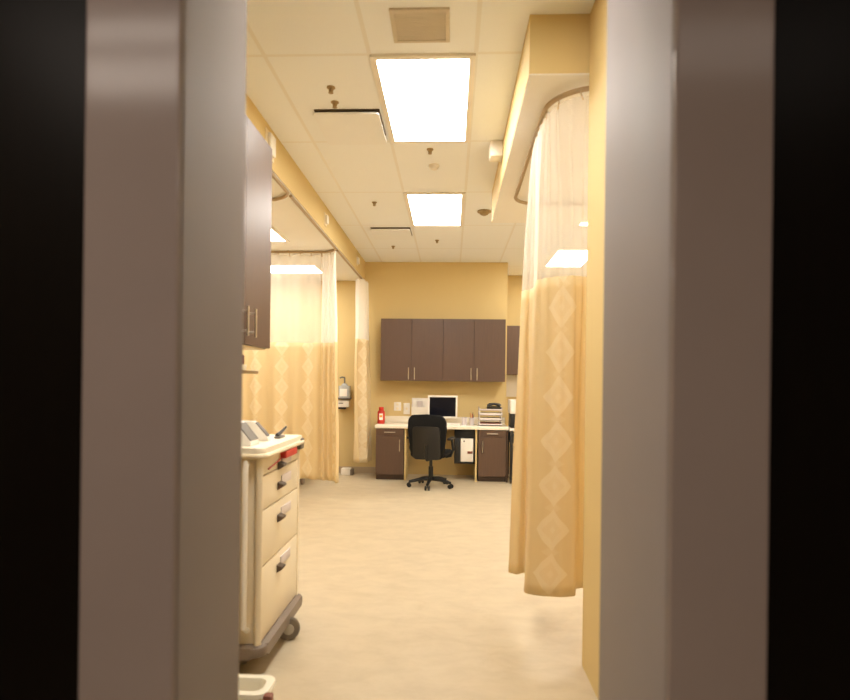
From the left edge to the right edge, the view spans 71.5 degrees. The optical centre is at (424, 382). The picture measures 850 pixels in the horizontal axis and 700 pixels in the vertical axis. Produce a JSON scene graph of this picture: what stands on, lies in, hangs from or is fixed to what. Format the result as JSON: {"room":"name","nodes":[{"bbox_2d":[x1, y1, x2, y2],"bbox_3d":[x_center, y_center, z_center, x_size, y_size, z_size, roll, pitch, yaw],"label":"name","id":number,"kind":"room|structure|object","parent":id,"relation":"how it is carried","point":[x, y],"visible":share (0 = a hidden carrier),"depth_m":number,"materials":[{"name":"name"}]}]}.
{"room":"hospital ward","nodes":[
{"label":"hospital ward","id":0,"kind":"room"},
{"bbox_2d":[246,93,364,278],"bbox_3d":[-1.125,-1.749,6.452,0.140,0.290,5.550,1,0,3],"label":"wall","id":1,"kind":"structure","parent":0,"point":[284,166],"depth_m":5.36,"materials":[{"name":"beige paint"}]},
{"bbox_2d":[265,127,275,162],"bbox_3d":[-1.131,-1.749,4.345,0.035,0.190,0.200,1,0,3],"label":"wall light","id":2,"kind":"object","parent":1,"relation":"attached to","point":[270,139],"visible":0.76,"depth_m":4.30,"materials":[{"name":"beige paint"}]},
{"bbox_2d":[324,212,328,226],"bbox_3d":[-1.046,-1.738,6.273,0.035,0.130,0.120,1,0,3],"label":"wall light","id":3,"kind":"object","parent":1,"relation":"attached to","point":[326,217],"visible":1,"depth_m":6.24,"materials":[{"name":"beige paint"}]},
{"bbox_2d":[356,256,359,265],"bbox_3d":[-0.952,-1.737,8.401,0.035,0.130,0.120,1,0,3],"label":"wall light","id":4,"kind":"object","parent":1,"relation":"attached to","point":[357,258],"visible":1,"depth_m":8.37,"materials":[{"name":"beige paint"}]},
{"bbox_2d":[271,170,362,280],"bbox_3d":[-2.380,-1.642,6.447,2.635,0.055,5.670,1,0,3],"label":"ceiling","id":5,"kind":"structure","parent":0,"point":[288,219],"depth_m":6.74,"materials":[{"name":"paint"}]},
{"bbox_2d":[271,227,289,241],"bbox_3d":[-2.151,-1.604,6.387,1.220,0.014,0.610,1,0,3],"label":"recessed light","id":6,"kind":"object","parent":5,"relation":"in","point":[276,236],"visible":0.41,"depth_m":6.45,"materials":[{"name":"white plastic"}]},
{"bbox_2d":[271,229,284,240],"bbox_3d":[-2.151,-1.606,6.387,1.148,0.009,0.538,1,0,3],"label":"diffuser","id":7,"kind":"object","parent":6,"relation":"attached to","point":[275,236],"depth_m":6.42,"materials":[{"name":"white plastic"}]},
{"bbox_2d":[272,172,288,200],"bbox_3d":[-2.415,-1.598,4.484,2.541,0.033,1.344,1,0,3],"label":"track","id":8,"kind":"object","parent":5,"relation":"attached to","point":[274,177],"visible":0.21,"depth_m":4.80,"materials":[{"name":"brown metal"}]},
{"bbox_2d":[271,264,321,273],"bbox_3d":[-2.066,-1.603,8.295,1.220,0.014,0.610,1,0,3],"label":"recessed light","id":9,"kind":"object","parent":5,"relation":"in","point":[285,269],"visible":0.39,"depth_m":8.29,"materials":[{"name":"white plastic"}]},
{"bbox_2d":[271,194,336,252],"bbox_3d":[-2.343,-1.597,6.117,2.541,0.033,2.154,1,0,3],"label":"track","id":10,"kind":"object","parent":5,"relation":"attached to","point":[293,199],"visible":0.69,"depth_m":6.40,"materials":[{"name":"brown metal"}]},
{"bbox_2d":[242,253,321,479],"bbox_3d":[-2.321,-0.221,7.183,2.130,2.746,0.094,1,0,3],"label":"privacy curtain","id":11,"kind":"object","parent":10,"relation":"hanging from","point":[285,390],"visible":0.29,"depth_m":7.15,"materials":[{"name":"fabric"}]},
{"bbox_2d":[319,249,338,482],"bbox_3d":[-1.113,-0.204,7.033,0.126,2.751,0.347,1,0,-40],"label":"privacy curtain","id":12,"kind":"object","parent":10,"relation":"hanging from","point":[329,420],"visible":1,"depth_m":7.08,"materials":[{"name":"fabric"}]},
{"bbox_2d":[336,249,361,278],"bbox_3d":[-0.998,-1.581,8.113,0.028,0.033,2.180,1,0,3],"label":"track","id":13,"kind":"object","parent":5,"relation":"attached to","point":[337,250],"visible":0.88,"depth_m":7.72,"materials":[{"name":"brown metal"}]},
{"bbox_2d":[353,278,371,462],"bbox_3d":[-0.921,-0.202,8.867,0.230,2.751,0.473,1,0,3],"label":"privacy curtain","id":14,"kind":"object","parent":13,"relation":"hanging from","point":[362,452],"visible":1,"depth_m":8.71,"materials":[{"name":"fabric"}]},
{"bbox_2d":[270,262,507,474],"bbox_3d":[-1.160,-0.244,9.295,4.855,3.300,0.130,1,0,3],"label":"wall","id":15,"kind":"structure","parent":0,"point":[397,290],"depth_m":9.20,"materials":[{"name":"beige paint"}]},
{"bbox_2d":[338,397,351,408],"bbox_3d":[-1.251,0.315,9.159,0.200,0.180,0.150,1,0,3],"label":"wall dispenser","id":16,"kind":"object","parent":15,"relation":"attached to","point":[342,404],"visible":0.89,"depth_m":9.11,"materials":[{"name":"grey plastic"}]},
{"bbox_2d":[339,376,350,397],"bbox_3d":[-1.246,0.061,9.154,0.175,0.326,0.120,1,0,3],"label":"pump bottle","id":17,"kind":"object","parent":16,"relation":"on","point":[344,389],"visible":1,"depth_m":9.10,"materials":[{"name":"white plastic"}]},
{"bbox_2d":[339,466,375,472],"bbox_3d":[-2.160,1.344,9.266,2.900,0.100,0.015,1,0,3],"label":"baseboard","id":18,"kind":"structure","parent":15,"relation":"attached to","point":[356,469],"depth_m":9.21,"materials":[{"name":"beige plastic"}]},
{"bbox_2d":[394,402,400,410],"bbox_3d":[-0.429,0.365,9.191,0.110,0.130,0.013,1,0,3],"label":"wall plate","id":19,"kind":"object","parent":15,"relation":"attached to","point":[397,405],"visible":1,"depth_m":9.19,"materials":[{"name":"white plastic"}]},
{"bbox_2d":[403,403,409,413],"bbox_3d":[-0.285,0.399,9.185,0.100,0.175,0.013,1,0,3],"label":"wall plate","id":20,"kind":"object","parent":15,"relation":"attached to","point":[406,410],"visible":1,"depth_m":9.18,"materials":[{"name":"white plastic"}]},
{"bbox_2d":[380,318,443,380],"bbox_3d":[-0.192,-0.500,9.003,0.940,0.935,0.368,1,0,3],"label":"upper cabinet","id":21,"kind":"object","parent":15,"relation":"attached to","point":[411,349],"visible":0.98,"depth_m":8.86,"materials":[{"name":"brown wood"}]},
{"bbox_2d":[411,398,427,414],"bbox_3d":[-0.081,0.363,9.132,0.250,0.258,0.100,1,0,3],"label":"rack","id":22,"kind":"object","parent":15,"relation":"attached to","point":[417,410],"visible":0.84,"depth_m":9.09,"materials":[{"name":"white plastic"}]},
{"bbox_2d":[412,400,416,406],"bbox_3d":[-0.159,0.371,9.136,0.070,0.215,0.030,1,0,3],"label":"leaflet","id":23,"kind":"object","parent":22,"relation":"in","point":[414,402],"visible":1,"depth_m":9.12,"materials":[{"name":"white paper"}]},
{"bbox_2d":[423,400,427,406],"bbox_3d":[0.002,0.370,9.129,0.070,0.220,0.030,1,0,3],"label":"leaflet","id":24,"kind":"object","parent":22,"relation":"in","point":[425,402],"visible":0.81,"depth_m":9.12,"materials":[{"name":"white paper"}]},
{"bbox_2d":[385,416,504,423],"bbox_3d":[0.265,0.573,9.156,1.935,0.100,0.018,1,0,3],"label":"backsplash","id":25,"kind":"structure","parent":15,"relation":"attached to","point":[399,419],"depth_m":9.14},
{"bbox_2d":[443,319,505,381],"bbox_3d":[0.743,-0.488,8.962,0.930,0.935,0.368,1,0,3],"label":"upper cabinet","id":26,"kind":"object","parent":15,"relation":"attached to","point":[473,349],"visible":0.98,"depth_m":8.82,"materials":[{"name":"brown wood"}]},
{"bbox_2d":[239,473,597,699],"bbox_3d":[-0.202,1.468,3.762,7.300,0.100,13.500,1,0,3],"label":"floor","id":27,"kind":"structure","parent":0,"point":[407,593],"depth_m":3.74,"materials":[{"name":"tile"}]},
{"bbox_2d":[238,674,275,699],"bbox_3d":[-0.789,1.288,2.301,0.439,0.245,0.189,1,0,3],"label":"waste bin","id":28,"kind":"object","parent":27,"relation":"on","point":[251,687],"visible":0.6,"depth_m":2.34,"materials":[{"name":"beige plastic"}]},
{"bbox_2d":[239,434,304,663],"bbox_3d":[-0.964,0.858,3.172,0.556,1.100,0.791,1,0,3],"label":"cart","id":29,"kind":"object","parent":27,"relation":"on","point":[270,599],"visible":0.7,"depth_m":2.94,"materials":[{"name":"beige plastic"}]},
{"bbox_2d":[242,421,258,446],"bbox_3d":[-0.959,0.250,2.938,0.231,0.116,0.125,1,0,3],"label":"terminal","id":30,"kind":"object","parent":29,"relation":"on","point":[249,438],"visible":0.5,"depth_m":2.91,"materials":[{"name":"white plastic"}]},
{"bbox_2d":[244,421,270,440],"bbox_3d":[-0.948,0.256,3.160,0.233,0.105,0.050,1,0,3],"label":"terminal","id":31,"kind":"object","parent":29,"relation":"on","point":[261,433],"visible":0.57,"depth_m":3.13,"materials":[{"name":"white plastic"}]},
{"bbox_2d":[274,426,286,438],"bbox_3d":[-0.819,0.280,3.355,0.035,0.060,0.152,1,0,3],"label":"stapler","id":32,"kind":"object","parent":29,"relation":"on","point":[278,435],"visible":1,"depth_m":3.31,"materials":[{"name":"grey plastic"}]},
{"bbox_2d":[341,467,353,474],"bbox_3d":[-1.188,1.356,9.060,0.180,0.100,0.140,1,0,3],"label":"box","id":33,"kind":"object","parent":27,"relation":"on","point":[345,470],"visible":1,"depth_m":8.99,"materials":[{"name":"white plastic"}]},
{"bbox_2d":[376,428,404,479],"bbox_3d":[-0.502,1.036,8.862,0.410,0.755,0.636,1,0,3],"label":"base cabinet","id":34,"kind":"object","parent":27,"relation":"on","point":[389,441],"visible":0.92,"depth_m":8.58,"materials":[{"name":"brown wood"}]},
{"bbox_2d":[406,414,454,490],"bbox_3d":[0.084,0.919,8.068,0.650,1.005,0.633,1,0,15],"label":"office chair","id":35,"kind":"object","parent":27,"relation":"on","point":[427,433],"visible":1,"depth_m":7.83,"materials":[{"name":"black fabric"}]},
{"bbox_2d":[375,416,508,481],"bbox_3d":[0.246,0.973,8.846,1.935,0.900,0.638,1,0,3],"label":"desk","id":36,"kind":"object","parent":27,"relation":"on","point":[400,422],"depth_m":8.58,"materials":[{"name":"white laminate"}]},
{"bbox_2d":[377,407,384,423],"bbox_3d":[-0.659,0.487,8.886,0.112,0.250,0.116,1,0,3],"label":"bottle","id":37,"kind":"object","parent":36,"relation":"on","point":[381,413],"visible":1,"depth_m":8.85,"materials":[{"name":"red plastic"}]},
{"bbox_2d":[375,422,508,429],"bbox_3d":[0.250,0.646,8.846,1.935,0.045,0.638,1,0,3],"label":"countertop","id":38,"kind":"structure","parent":36,"relation":"on","point":[387,424],"depth_m":8.55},
{"bbox_2d":[428,395,457,417],"bbox_3d":[0.266,0.406,8.897,0.445,0.435,0.230,1,0,3],"label":"monitor","id":39,"kind":"object","parent":36,"relation":"on","point":[445,406],"visible":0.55,"depth_m":8.84,"materials":[{"name":"white plastic"}]},
{"bbox_2d":[447,423,459,425],"bbox_3d":[0.296,0.607,8.685,0.440,0.034,0.160,1,0,3],"label":"keyboard","id":40,"kind":"object","parent":36,"relation":"on","point":[448,424],"visible":0.47,"depth_m":8.62,"materials":[{"name":"white plastic"}]},
{"bbox_2d":[454,429,474,463],"bbox_3d":[0.587,0.926,8.792,0.300,0.503,0.380,1,0,3],"label":"holder","id":41,"kind":"object","parent":36,"relation":"attached to","point":[458,433],"visible":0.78,"depth_m":8.61,"materials":[{"name":"black plastic"}]},
{"bbox_2d":[460,438,472,461],"bbox_3d":[0.618,0.978,8.758,0.185,0.337,0.366,1,0,3],"label":"desktop computer","id":42,"kind":"object","parent":41,"relation":"in","point":[466,444],"visible":0.91,"depth_m":8.58,"materials":[{"name":"white plastic"}]},
{"bbox_2d":[462,417,466,424],"bbox_3d":[0.586,0.567,8.762,0.084,0.120,0.084,1,0,3],"label":"cup","id":43,"kind":"object","parent":36,"relation":"on","point":[464,419],"visible":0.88,"depth_m":8.73,"materials":[{"name":"clear plastic"}]},
{"bbox_2d":[469,413,473,424],"bbox_3d":[0.697,0.532,8.777,0.080,0.192,0.080,1,0,3],"label":"cup","id":44,"kind":"object","parent":36,"relation":"on","point":[471,420],"visible":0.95,"depth_m":8.75,"materials":[{"name":"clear plastic"}]},
{"bbox_2d":[478,407,501,425],"bbox_3d":[0.968,0.495,8.786,0.340,0.273,0.320,1,0,3],"label":"tray","id":45,"kind":"object","parent":36,"relation":"on","point":[479,409],"visible":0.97,"depth_m":8.63,"materials":[{"name":"white plastic"}]},
{"bbox_2d":[478,407,501,410],"bbox_3d":[0.969,0.381,8.786,0.340,0.045,0.320,1,0,3],"label":"tray","id":46,"kind":"object","parent":45,"relation":"on","point":[479,409],"depth_m":8.63,"materials":[{"name":"grey plastic"}]},
{"bbox_2d":[478,411,501,415],"bbox_3d":[0.968,0.453,8.786,0.340,0.045,0.320,1,0,3],"label":"tray","id":47,"kind":"object","parent":45,"relation":"on","point":[479,414],"depth_m":8.63,"materials":[{"name":"grey plastic"}]},
{"bbox_2d":[478,416,501,420],"bbox_3d":[0.967,0.525,8.786,0.340,0.045,0.320,1,0,3],"label":"tray","id":48,"kind":"object","parent":45,"relation":"on","point":[479,419],"depth_m":8.63,"materials":[{"name":"grey plastic"}]},
{"bbox_2d":[478,421,501,425],"bbox_3d":[0.967,0.597,8.786,0.340,0.045,0.320,1,0,3],"label":"tray","id":49,"kind":"object","parent":45,"relation":"on","point":[479,424],"depth_m":8.63,"materials":[{"name":"white plastic"}]},
{"bbox_2d":[480,422,500,423],"bbox_3d":[0.964,0.600,8.781,0.295,0.026,0.290,1,0,3],"label":"paper stack","id":50,"kind":"object","parent":45,"relation":"in","point":[480,422],"visible":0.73,"depth_m":8.64,"materials":[{"name":"paper"}]},
{"bbox_2d":[480,417,500,418],"bbox_3d":[0.965,0.528,8.781,0.295,0.026,0.290,1,0,3],"label":"paper stack","id":51,"kind":"object","parent":45,"relation":"in","point":[480,417],"visible":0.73,"depth_m":8.64,"materials":[{"name":"white paper"}]},
{"bbox_2d":[480,412,500,413],"bbox_3d":[0.966,0.456,8.781,0.295,0.026,0.290,1,0,3],"label":"paper stack","id":52,"kind":"object","parent":45,"relation":"in","point":[480,412],"visible":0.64,"depth_m":8.64,"materials":[{"name":"white paper"}]},
{"bbox_2d":[487,403,500,408],"bbox_3d":[1.024,0.345,8.773,0.217,0.105,0.220,1,0,3],"label":"desk phone","id":53,"kind":"object","parent":45,"relation":"on","point":[489,405],"visible":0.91,"depth_m":8.72,"materials":[{"name":"black plastic"}]},
{"bbox_2d":[477,430,505,481],"bbox_3d":[0.982,1.055,8.797,0.400,0.755,0.636,1,0,3],"label":"base cabinet","id":54,"kind":"object","parent":27,"relation":"on","point":[491,444],"visible":0.91,"depth_m":8.52,"materials":[{"name":"brown wood"}]},
{"bbox_2d":[508,426,513,482],"bbox_3d":[1.454,1.045,8.669,0.475,0.785,0.550,1,0,3],"label":"stand","id":55,"kind":"object","parent":27,"relation":"on","point":[510,431],"visible":0.27,"depth_m":8.41,"materials":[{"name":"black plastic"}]},
{"bbox_2d":[508,432,513,442],"bbox_3d":[1.457,0.798,8.669,0.445,0.120,0.510,1,0,3],"label":"shelf","id":56,"kind":"object","parent":55,"relation":"attached to","point":[510,434],"depth_m":8.41,"materials":[{"name":"black plastic"}]},
{"bbox_2d":[508,399,515,427],"bbox_3d":[1.454,0.450,8.674,0.430,0.405,0.460,1,0,3],"label":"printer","id":57,"kind":"object","parent":55,"relation":"on","point":[511,402],"visible":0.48,"depth_m":8.51,"materials":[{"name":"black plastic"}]},
{"bbox_2d":[246,0,594,275],"bbox_3d":[-0.070,-1.931,5.810,7.300,0.100,9.400,1,0,3],"label":"ceiling","id":58,"kind":"structure","parent":0,"point":[295,49],"depth_m":4.07,"materials":[{"name":"tile"}]},
{"bbox_2d":[327,85,334,93],"bbox_3d":[-0.600,-1.869,3.766,0.054,0.037,0.054,1,0,3],"label":"sprinkler head","id":59,"kind":"object","parent":58,"relation":"attached to","point":[330,88],"visible":1,"depth_m":3.76},
{"bbox_2d":[331,100,338,108],"bbox_3d":[-0.606,-1.869,3.965,0.054,0.037,0.054,1,0,3],"label":"sprinkler head","id":60,"kind":"object","parent":58,"relation":"attached to","point":[335,103],"visible":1,"depth_m":3.96},
{"bbox_2d":[313,109,386,144],"bbox_3d":[-0.534,-1.872,4.331,0.464,0.030,0.536,1,0,3],"label":"ceiling vent","id":61,"kind":"object","parent":58,"relation":"in","point":[338,126],"visible":1,"depth_m":4.27,"materials":[{"name":"white metal"}]},
{"bbox_2d":[370,227,411,239],"bbox_3d":[-0.414,-1.870,7.388,0.494,0.030,0.496,1,0,3],"label":"ceiling vent","id":62,"kind":"object","parent":58,"relation":"in","point":[379,233],"visible":1,"depth_m":7.32,"materials":[{"name":"white metal"}]},
{"bbox_2d":[389,7,449,42],"bbox_3d":[-0.023,-1.874,3.098,0.305,0.012,0.285,1,0,3],"label":"ceiling vent","id":63,"kind":"object","parent":58,"relation":"in","point":[425,24],"visible":1,"depth_m":3.08,"materials":[{"name":"beige metal"}]},
{"bbox_2d":[393,12,445,39],"bbox_3d":[-0.023,-1.875,3.098,0.265,0.008,0.242,1,0,3],"label":"grille","id":64,"kind":"object","parent":63,"relation":"attached to","point":[406,25],"depth_m":3.09,"materials":[{"name":"beige metal"}]},
{"bbox_2d":[369,53,475,142],"bbox_3d":[0.013,-1.873,3.979,0.610,0.014,1.220,1,0,3],"label":"recessed light","id":65,"kind":"object","parent":58,"relation":"in","point":[425,98],"visible":1,"depth_m":3.83,"materials":[{"name":"white plastic"}]},
{"bbox_2d":[427,148,432,154],"bbox_3d":[0.041,-1.861,4.744,0.054,0.037,0.054,1,0,3],"label":"sprinkler head","id":66,"kind":"object","parent":58,"relation":"attached to","point":[429,150],"visible":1,"depth_m":4.74},
{"bbox_2d":[429,163,438,169],"bbox_3d":[0.078,-1.860,5.091,0.090,0.038,0.090,1,0,3],"label":"smoke detector","id":67,"kind":"object","parent":58,"relation":"attached to","point":[433,166],"visible":1,"depth_m":5.06,"materials":[{"name":"white plastic"}]},
{"bbox_2d":[404,192,465,225],"bbox_3d":[0.120,-1.872,6.417,0.610,0.014,1.220,1,0,3],"label":"recessed light","id":68,"kind":"object","parent":58,"relation":"in","point":[424,208],"visible":1,"depth_m":6.31,"materials":[{"name":"white plastic"}]},
{"bbox_2d":[477,209,490,215],"bbox_3d":[0.645,-1.848,6.428,0.150,0.048,0.150,1,0,3],"label":"detector","id":69,"kind":"object","parent":58,"relation":"attached to","point":[483,212],"visible":1,"depth_m":6.39,"materials":[{"name":"brown plastic"}]},
{"bbox_2d":[543,249,586,266],"bbox_3d":[2.157,-1.847,8.769,0.610,0.014,1.220,1,0,3],"label":"recessed light","id":70,"kind":"object","parent":58,"relation":"in","point":[567,252],"visible":0.71,"depth_m":8.74,"materials":[{"name":"white plastic"}]},
{"bbox_2d":[576,223,586,226],"bbox_3d":[2.049,-1.848,6.332,0.610,0.014,1.220,1,0,3],"label":"recessed light","id":71,"kind":"object","parent":58,"relation":"in","point":[581,224],"visible":0.07,"depth_m":6.91,"materials":[{"name":"white plastic"}]},
{"bbox_2d":[0,0,849,699],"bbox_3d":[0.059,0.046,1.341,3.600,2.750,0.455,1,0,3],"label":"wall","id":72,"kind":"structure","parent":0,"point":[43,42],"depth_m":1.15,"materials":[{"name":"black paint"}]},
{"bbox_2d":[78,0,183,699],"bbox_3d":[-0.560,0.043,1.120,0.185,2.740,0.013,1,0,3],"label":"trim","id":73,"kind":"structure","parent":72,"relation":"attached to","point":[134,48],"depth_m":1.11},
{"bbox_2d":[175,0,246,699],"bbox_3d":[-0.551,0.043,1.296,0.185,2.740,0.340,1,0,3],"label":"trim","id":74,"kind":"structure","parent":72,"relation":"attached to","point":[214,31],"depth_m":1.26,"materials":[{"name":"beige paint"}]},
{"bbox_2d":[599,0,674,699],"bbox_3d":[0.544,0.057,1.317,0.175,2.740,0.480,1,0,3],"label":"trim","id":75,"kind":"structure","parent":72,"relation":"attached to","point":[640,33],"depth_m":1.27,"materials":[{"name":"beige paint"}]},
{"bbox_2d":[666,0,774,699],"bbox_3d":[0.535,0.057,1.072,0.176,2.740,0.013,1,0,3],"label":"trim","id":76,"kind":"structure","parent":72,"relation":"attached to","point":[723,118],"depth_m":1.06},
{"bbox_2d":[492,73,588,222],"bbox_3d":[2.053,-1.554,4.324,2.919,0.007,2.774,1,0,3],"label":"ceiling","id":77,"kind":"structure","parent":0,"point":[541,88],"depth_m":4.09,"materials":[{"name":"paint"}]},
{"bbox_2d":[514,86,588,204],"bbox_3d":[1.942,-1.522,3.981,2.510,0.049,2.004,1,0,3],"label":"track","id":78,"kind":"object","parent":77,"relation":"attached to","point":[554,100],"visible":0.36,"depth_m":3.76,"materials":[{"name":"brown metal"}]},
{"bbox_2d":[508,91,588,596],"bbox_3d":[0.787,-0.170,3.362,0.391,2.710,0.861,1,0,-38],"label":"privacy curtain","id":79,"kind":"object","parent":78,"relation":"hanging from","point":[547,519],"visible":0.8,"depth_m":3.27,"materials":[{"name":"fabric"}]},
{"bbox_2d":[492,14,589,219],"bbox_3d":[2.053,-1.705,4.324,2.922,0.300,2.780,1,0,3],"label":"wall","id":80,"kind":"structure","parent":0,"point":[553,43],"depth_m":3.00,"materials":[{"name":"beige paint"}]},
{"bbox_2d":[489,140,502,161],"bbox_3d":[0.556,-1.810,4.631,0.098,0.124,0.180,1,0,3],"label":"wall speaker","id":81,"kind":"object","parent":80,"relation":"attached to","point":[496,146],"visible":1,"depth_m":4.54,"materials":[{"name":"white plastic"}]},
{"bbox_2d":[506,275,586,462],"bbox_3d":[2.469,-0.200,10.236,2.575,3.300,0.130,1,0,3],"label":"wall","id":82,"kind":"structure","parent":0,"point":[515,282],"depth_m":10.21,"materials":[{"name":"beige paint"}]},
{"bbox_2d":[506,375,517,396],"bbox_3d":[1.482,0.051,10.210,0.260,0.375,0.008,1,0,3],"label":"notice","id":83,"kind":"object","parent":82,"relation":"attached to","point":[511,380],"visible":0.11,"depth_m":10.21,"materials":[{"name":"white paper"}]},
{"bbox_2d":[507,326,519,374],"bbox_3d":[1.761,-0.548,10.023,0.880,0.820,0.358,1,0,3],"label":"upper cabinet","id":84,"kind":"object","parent":82,"relation":"attached to","point":[513,332],"visible":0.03,"depth_m":9.89,"materials":[{"name":"brown wood"}]},
{"bbox_2d":[582,0,606,699],"bbox_3d":[0.844,-0.220,2.265,0.120,3.300,1.440,1,0,3],"label":"wall","id":85,"kind":"structure","parent":0,"point":[594,305],"depth_m":2.81,"materials":[{"name":"beige paint"}]},
{"bbox_3d":[-1.314,-0.246,2.591,0.140,3.300,2.180,1,0,3],"label":"wall","id":86,"kind":"structure","parent":0,"visible":0},
{"bbox_2d":[242,370,257,373],"bbox_3d":[-1.121,-0.045,3.493,0.170,0.062,0.320,1,0,3],"label":"wall shelf","id":87,"kind":"object","parent":86,"relation":"attached to","point":[243,371],"visible":0.26,"depth_m":3.52,"materials":[{"name":"brown wood"}]},
{"bbox_2d":[243,116,271,349],"bbox_3d":[-1.050,-0.789,3.060,0.332,1.188,0.860,1,0,3],"label":"upper cabinet","id":88,"kind":"object","parent":86,"relation":"attached to","point":[258,153],"visible":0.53,"depth_m":3.23,"materials":[{"name":"brown wood"}]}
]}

